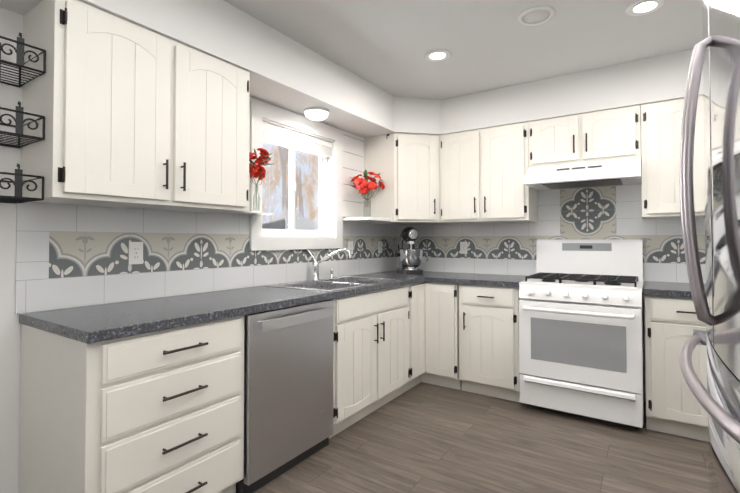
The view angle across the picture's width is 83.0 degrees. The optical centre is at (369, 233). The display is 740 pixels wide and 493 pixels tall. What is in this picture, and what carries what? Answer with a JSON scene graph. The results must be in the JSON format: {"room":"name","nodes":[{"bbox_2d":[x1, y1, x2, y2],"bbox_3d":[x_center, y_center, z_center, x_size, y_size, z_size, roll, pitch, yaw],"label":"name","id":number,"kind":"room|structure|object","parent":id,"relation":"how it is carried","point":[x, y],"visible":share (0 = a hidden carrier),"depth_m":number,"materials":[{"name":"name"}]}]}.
{"room":"kitchen","nodes":[
{"label":"kitchen","id":0,"kind":"room"},
{"bbox_2d":[0,7,392,492],"bbox_3d":[-1.123,0.016,2.416,0.150,2.480,5.150,-1,-1,34],"label":"wall","id":1,"kind":"structure","parent":0,"point":[11,24],"depth_m":1.73,"materials":[{"name":"paint"}]},
{"bbox_2d":[0,164,43,203],"bbox_3d":[-1.532,-0.213,1.428,0.272,0.164,0.615,-1,-1,34],"label":"shelf","id":2,"kind":"object","parent":1,"relation":"attached to","point":[18,183],"visible":1,"depth_m":1.55,"materials":[{"name":"black metal"}]},
{"bbox_2d":[0,101,44,147],"bbox_3d":[-1.532,-0.446,1.432,0.272,0.164,0.615,-1,-1,34],"label":"shelf","id":3,"kind":"object","parent":1,"relation":"attached to","point":[19,123],"visible":0.98,"depth_m":1.57,"materials":[{"name":"black metal"}]},
{"bbox_2d":[0,32,45,86],"bbox_3d":[-1.532,-0.703,1.436,0.272,0.164,0.615,-1,-1,34],"label":"shelf","id":4,"kind":"object","parent":1,"relation":"attached to","point":[20,54],"visible":1,"depth_m":1.58,"materials":[{"name":"black metal"}]},
{"bbox_2d":[21,0,249,212],"bbox_3d":[-1.053,-0.524,2.048,0.379,0.788,0.932,-1,-1,34],"label":"upper cabinet","id":5,"kind":"object","parent":1,"relation":"attached to","point":[137,116],"visible":1,"depth_m":1.80,"materials":[{"name":"paint"}]},
{"bbox_2d":[15,202,397,313],"bbox_3d":[-0.594,0.111,3.059,0.010,0.489,3.166,-1,-1,34],"label":"backsplash","id":6,"kind":"structure","parent":1,"relation":"attached to","point":[69,256],"depth_m":2.21,"materials":[{"name":"tile"}]},
{"bbox_2d":[129,242,142,264],"bbox_3d":[-1.197,0.099,2.141,0.007,0.114,0.070,-1,-1,34],"label":"electrical outlet","id":7,"kind":"object","parent":6,"relation":"attached to","point":[135,252],"visible":1,"depth_m":2.14,"materials":[{"name":"plastic"}]},
{"bbox_2d":[348,241,352,253],"bbox_3d":[-0.170,0.125,3.676,0.007,0.114,0.070,-1,-1,34],"label":"electrical outlet","id":8,"kind":"object","parent":6,"relation":"attached to","point":[350,245],"visible":0.96,"depth_m":3.67,"materials":[{"name":"plastic"}]},
{"bbox_2d":[378,241,381,252],"bbox_3d":[0.100,0.132,4.078,0.007,0.114,0.070,-1,-1,34],"label":"electrical outlet","id":9,"kind":"object","parent":6,"relation":"attached to","point":[379,246],"visible":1,"depth_m":4.07,"materials":[{"name":"plastic"}]},
{"bbox_2d":[229,211,272,214],"bbox_3d":[-0.784,-0.132,2.625,0.156,0.010,0.329,-1,-1,34],"label":"shelf","id":10,"kind":"object","parent":1,"relation":"attached to","point":[255,213],"visible":0.52,"depth_m":2.63,"materials":[{"name":"white wood"}]},
{"bbox_2d":[249,148,272,211],"bbox_3d":[-0.721,-0.344,2.674,0.204,0.414,0.217,-1,-1,34],"label":"flowers","id":11,"kind":"object","parent":10,"relation":"on","point":[258,171],"visible":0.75,"depth_m":2.69,"materials":[{"name":"red plant"}]},
{"bbox_2d":[250,100,342,250],"bbox_3d":[-0.579,-0.376,3.207,0.180,0.990,0.980,-1,-1,34],"label":"window","id":12,"kind":"structure","parent":1,"relation":"in","point":[294,136],"depth_m":3.20,"materials":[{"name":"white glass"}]},
{"bbox_2d":[249,97,363,216],"bbox_3d":[-0.503,-0.516,3.204,0.012,0.767,1.600,-1,-1,34],"label":"wall","id":13,"kind":"structure","parent":1,"relation":"attached to","point":[353,160],"depth_m":3.69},
{"bbox_2d":[343,217,390,221],"bbox_3d":[-0.029,-0.123,3.636,0.286,0.026,0.342,-1,-1,34],"label":"shelf","id":14,"kind":"object","parent":13,"relation":"attached to","point":[367,219],"visible":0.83,"depth_m":3.54,"materials":[{"name":"white wood"}]},
{"bbox_2d":[350,169,384,216],"bbox_3d":[-0.032,-0.348,3.636,0.299,0.422,0.352,-1,-1,34],"label":"flowers","id":15,"kind":"object","parent":14,"relation":"on","point":[363,186],"visible":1,"depth_m":3.61,"materials":[{"name":"red plant"}]},
{"bbox_2d":[0,0,702,137],"bbox_3d":[0.228,-1.085,1.440,3.200,0.310,4.998,-1,-1,34],"label":"soffit","id":16,"kind":"structure","parent":0,"point":[289,74],"depth_m":2.91,"materials":[{"name":"paint"}]},
{"bbox_2d":[303,107,329,120],"bbox_3d":[-0.394,-0.869,3.079,0.194,0.065,0.194,-1,-1,34],"label":"ceiling light","id":17,"kind":"object","parent":16,"relation":"attached to","point":[316,113],"visible":1,"depth_m":3.02,"materials":[{"name":"white glass"}]},
{"bbox_2d":[224,0,702,99],"bbox_3d":[0.227,-1.291,1.443,3.600,0.100,5.400,-1,-1,34],"label":"ceiling","id":18,"kind":"structure","parent":0,"point":[386,45],"depth_m":2.59,"materials":[{"name":"paint"}]},
{"bbox_2d":[424,49,450,61],"bbox_3d":[0.460,-1.212,2.851,0.180,0.010,0.180,-1,-1,34],"label":"recessed light","id":19,"kind":"object","parent":18,"relation":"in","point":[436,55],"visible":1,"depth_m":2.84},
{"bbox_2d":[517,6,554,25],"bbox_3d":[0.933,-1.220,2.353,0.200,0.009,0.200,-1,-1,34],"label":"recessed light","id":20,"kind":"object","parent":18,"relation":"in","point":[537,15],"visible":1,"depth_m":2.34,"materials":[{"name":"paint"}]},
{"bbox_2d":[625,0,664,15],"bbox_3d":[1.482,-1.222,2.257,0.180,0.010,0.180,-1,-1,34],"label":"recessed light","id":21,"kind":"object","parent":18,"relation":"in","point":[640,7],"visible":1,"depth_m":2.25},
{"bbox_2d":[253,382,707,492],"bbox_3d":[0.227,1.289,1.400,3.600,0.100,5.400,-1,-1,34],"label":"floor","id":22,"kind":"structure","parent":0,"point":[421,437],"depth_m":2.38,"materials":[{"name":"brown wood"}]},
{"bbox_2d":[19,315,243,492],"bbox_3d":[-1.007,0.812,1.843,0.659,0.868,0.666,-1,-1,34],"label":"drawers","id":23,"kind":"object","parent":22,"relation":"on","point":[161,411],"visible":0.98,"depth_m":1.61,"materials":[{"name":"paint"}]},
{"bbox_2d":[236,300,333,492],"bbox_3d":[-0.637,0.823,2.385,0.667,0.866,0.629,-1,-1,34],"label":"dishwasher","id":24,"kind":"object","parent":22,"relation":"on","point":[288,388],"visible":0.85,"depth_m":2.16,"materials":[{"name":"metal"}]},
{"bbox_2d":[329,285,409,438],"bbox_3d":[-0.195,0.833,3.055,0.659,0.868,0.948,-1,-1,34],"label":"base cabinet","id":25,"kind":"object","parent":22,"relation":"on","point":[371,372],"visible":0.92,"depth_m":2.81,"materials":[{"name":"paint"}]},
{"bbox_2d":[402,282,461,392],"bbox_3d":[0.418,0.845,3.752,0.902,0.868,0.885,-1,-1,34],"label":"base cabinet","id":26,"kind":"object","parent":22,"relation":"on","point":[433,336],"visible":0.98,"depth_m":3.42,"materials":[{"name":"paint"}]},
{"bbox_2d":[19,270,442,343],"bbox_3d":[-0.324,0.373,2.879,0.630,0.039,3.156,-1,-1,34],"label":"countertop","id":27,"kind":"structure","parent":26,"relation":"on","point":[95,323],"depth_m":1.88,"materials":[{"name":"stone"}]},
{"bbox_2d":[307,248,351,280],"bbox_3d":[-0.281,0.233,3.210,0.332,0.243,0.246,-1,-1,34],"label":"faucet","id":28,"kind":"object","parent":27,"relation":"on","point":[315,271],"visible":0.98,"depth_m":3.17,"materials":[{"name":"silver metal"}]},
{"bbox_2d":[265,276,402,290],"bbox_3d":[-0.223,0.443,3.038,0.555,0.182,0.913,-1,-1,34],"label":"sink","id":29,"kind":"object","parent":27,"relation":"in","point":[336,283],"visible":0.35,"depth_m":3.09,"materials":[{"name":"metal"}]},
{"bbox_2d":[396,226,427,273],"bbox_3d":[0.382,0.151,3.970,0.330,0.440,0.344,-1,-1,34],"label":"stand mixer","id":30,"kind":"object","parent":27,"relation":"on","point":[410,256],"visible":1,"depth_m":3.84,"materials":[{"name":"paint"}]},
{"bbox_2d":[427,272,530,287],"bbox_3d":[0.953,0.385,3.541,0.755,0.039,0.636,-1,-1,34],"label":"countertop","id":31,"kind":"structure","parent":26,"relation":"on","point":[447,277],"depth_m":3.38,"materials":[{"name":"stone"}]},
{"bbox_2d":[459,284,519,401],"bbox_3d":[1.061,0.840,3.458,0.465,0.868,0.659,-1,-1,34],"label":"base cabinet","id":32,"kind":"object","parent":22,"relation":"on","point":[488,340],"visible":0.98,"depth_m":3.21,"materials":[{"name":"paint"}]},
{"bbox_2d":[519,239,643,428],"bbox_3d":[1.549,0.654,3.062,0.754,1.226,0.756,-1,-1,34],"label":"range","id":33,"kind":"object","parent":22,"relation":"on","point":[581,333],"visible":1,"depth_m":2.85,"materials":[{"name":"white metal"}]},
{"bbox_2d":[645,295,707,441],"bbox_3d":[2.094,0.828,2.767,0.450,0.868,0.659,-1,-1,34],"label":"base cabinet","id":34,"kind":"object","parent":22,"relation":"on","point":[674,406],"visible":0.62,"depth_m":2.58,"materials":[{"name":"paint"}]},
{"bbox_2d":[643,281,705,297],"bbox_3d":[2.094,0.372,2.782,0.458,0.039,0.627,-1,-1,34],"label":"countertop","id":35,"kind":"structure","parent":34,"relation":"on","point":[652,288],"depth_m":2.64,"materials":[{"name":"stone"}]},
{"bbox_2d":[679,0,739,492],"bbox_3d":[1.028,0.316,0.676,0.846,1.822,0.910,-1,-1,34],"label":"fridge","id":36,"kind":"object","parent":22,"relation":"on","point":[716,54],"visible":1,"depth_m":0.81,"materials":[{"name":"metal"}]},
{"bbox_2d":[432,271,681,400],"bbox_3d":[1.722,0.034,3.519,3.350,2.480,0.150,-1,-1,34],"label":"wall","id":37,"kind":"structure","parent":0,"point":[644,342],"depth_m":3.17,"materials":[{"name":"paint"}]},
{"bbox_2d":[364,133,452,224],"bbox_3d":[0.375,-0.492,3.960,0.625,0.788,0.626,-1,-1,34],"label":"upper cabinet","id":38,"kind":"object","parent":37,"relation":"attached to","point":[406,166],"visible":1,"depth_m":3.73,"materials":[{"name":"paint"}]},
{"bbox_2d":[440,122,537,223],"bbox_3d":[1.024,-0.497,3.674,0.768,0.788,0.379,-1,-1,34],"label":"upper cabinet","id":39,"kind":"object","parent":37,"relation":"attached to","point":[483,172],"visible":1,"depth_m":3.52,"materials":[{"name":"paint"}]},
{"bbox_2d":[398,184,705,311],"bbox_3d":[1.615,0.224,3.491,3.199,1.500,0.010,-1,-1,34],"label":"backsplash","id":40,"kind":"structure","parent":37,"relation":"attached to","point":[606,212],"depth_m":3.49,"materials":[{"name":"tile"}]},
{"bbox_2d":[460,242,466,253],"bbox_3d":[0.888,0.134,3.967,0.070,0.114,0.007,-1,-1,34],"label":"electrical outlet","id":41,"kind":"object","parent":40,"relation":"attached to","point":[463,247],"visible":1,"depth_m":3.96,"materials":[{"name":"plastic"}]},
{"bbox_2d":[528,105,640,167],"bbox_3d":[1.658,-0.714,3.253,0.754,0.368,0.379,-1,-1,34],"label":"upper cabinet","id":42,"kind":"object","parent":37,"relation":"attached to","point":[609,134],"visible":1,"depth_m":3.10,"materials":[{"name":"paint"}]},
{"bbox_2d":[524,157,641,190],"bbox_3d":[1.625,-0.450,3.197,0.752,0.156,0.502,-1,-1,34],"label":"range hood","id":43,"kind":"object","parent":42,"relation":"attached to","point":[618,172],"visible":0.96,"depth_m":3.04,"materials":[{"name":"white metal"}]},
{"bbox_2d":[641,95,704,218],"bbox_3d":[2.164,-0.510,2.910,0.460,0.788,0.379,-1,-1,34],"label":"upper cabinet","id":44,"kind":"object","parent":37,"relation":"attached to","point":[661,124],"visible":0.56,"depth_m":2.83,"materials":[{"name":"paint"}]},
{"label":"outside","id":45,"kind":"structure","parent":0,"visible":0},
{"bbox_2d":[262,141,318,229],"bbox_3d":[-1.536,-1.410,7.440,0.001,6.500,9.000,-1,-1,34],"label":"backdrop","id":46,"kind":"structure","parent":45,"point":[282,163],"depth_m":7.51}
]}

